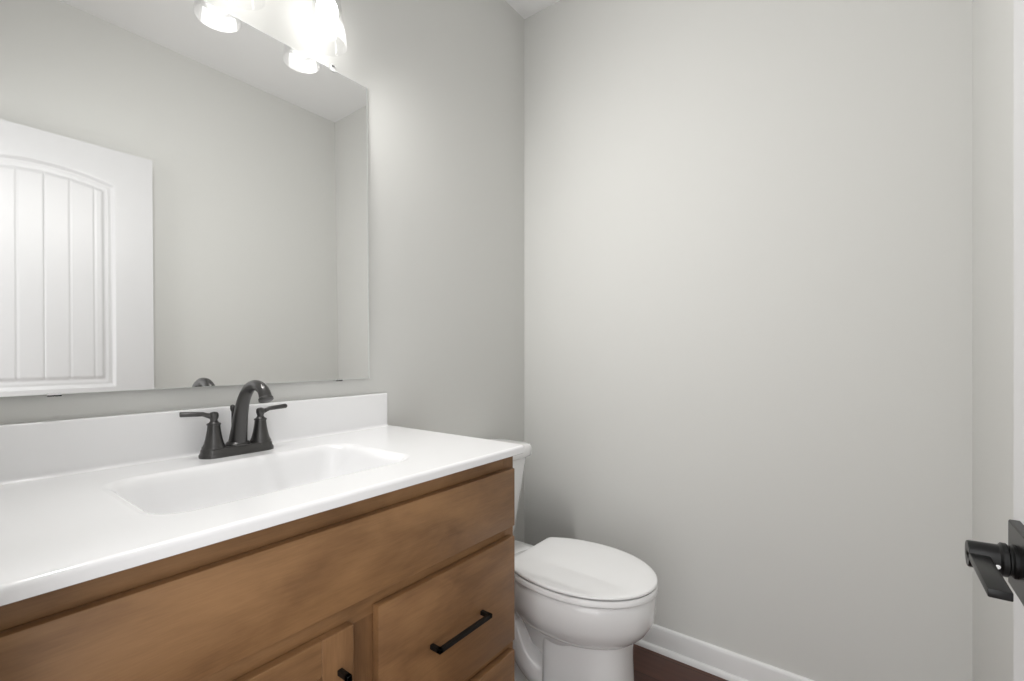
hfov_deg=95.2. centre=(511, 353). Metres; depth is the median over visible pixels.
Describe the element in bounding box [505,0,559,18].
ceiling
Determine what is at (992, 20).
wall
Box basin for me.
[101,443,410,514]
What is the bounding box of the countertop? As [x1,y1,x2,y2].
[0,393,524,606]
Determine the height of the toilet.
0.774 m
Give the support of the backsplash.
attached to the wall at (443, 80)
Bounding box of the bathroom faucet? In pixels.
[179,380,286,458]
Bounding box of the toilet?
[488,439,657,680]
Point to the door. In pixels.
(991, 562)
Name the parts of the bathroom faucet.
lever, handle, lift rod, plate, spout, handle, lever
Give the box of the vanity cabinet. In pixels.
[0,456,514,680]
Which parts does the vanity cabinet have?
door rail, bar pull, frame rail, drawer, bar pull, frame rail, drawer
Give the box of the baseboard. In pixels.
[634,624,813,680]
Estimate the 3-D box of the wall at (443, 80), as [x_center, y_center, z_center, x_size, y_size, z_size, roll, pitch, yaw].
[-0.539,-0.206,1.449,0.110,2.660,1.838,0,0,37]
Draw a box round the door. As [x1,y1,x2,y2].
[965,0,1023,680]
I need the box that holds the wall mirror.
[0,0,369,396]
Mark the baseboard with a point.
(723, 663)
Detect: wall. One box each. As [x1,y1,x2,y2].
[0,0,523,542]
[524,0,971,680]
[972,0,1013,680]
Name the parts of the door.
lever, handle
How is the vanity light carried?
attached to the wall at (443, 80)
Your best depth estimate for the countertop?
0.89 m
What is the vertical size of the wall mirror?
0.926 m
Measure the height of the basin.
0.112 m
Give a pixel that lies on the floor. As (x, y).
(649, 665)
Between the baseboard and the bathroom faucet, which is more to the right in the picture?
the baseboard
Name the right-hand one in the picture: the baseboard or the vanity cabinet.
the baseboard
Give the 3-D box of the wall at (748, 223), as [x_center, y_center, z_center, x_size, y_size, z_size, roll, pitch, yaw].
[0.682,-0.206,1.748,1.701,2.660,0.110,0,0,37]
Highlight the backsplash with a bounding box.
[0,393,387,484]
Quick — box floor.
[633,644,727,680]

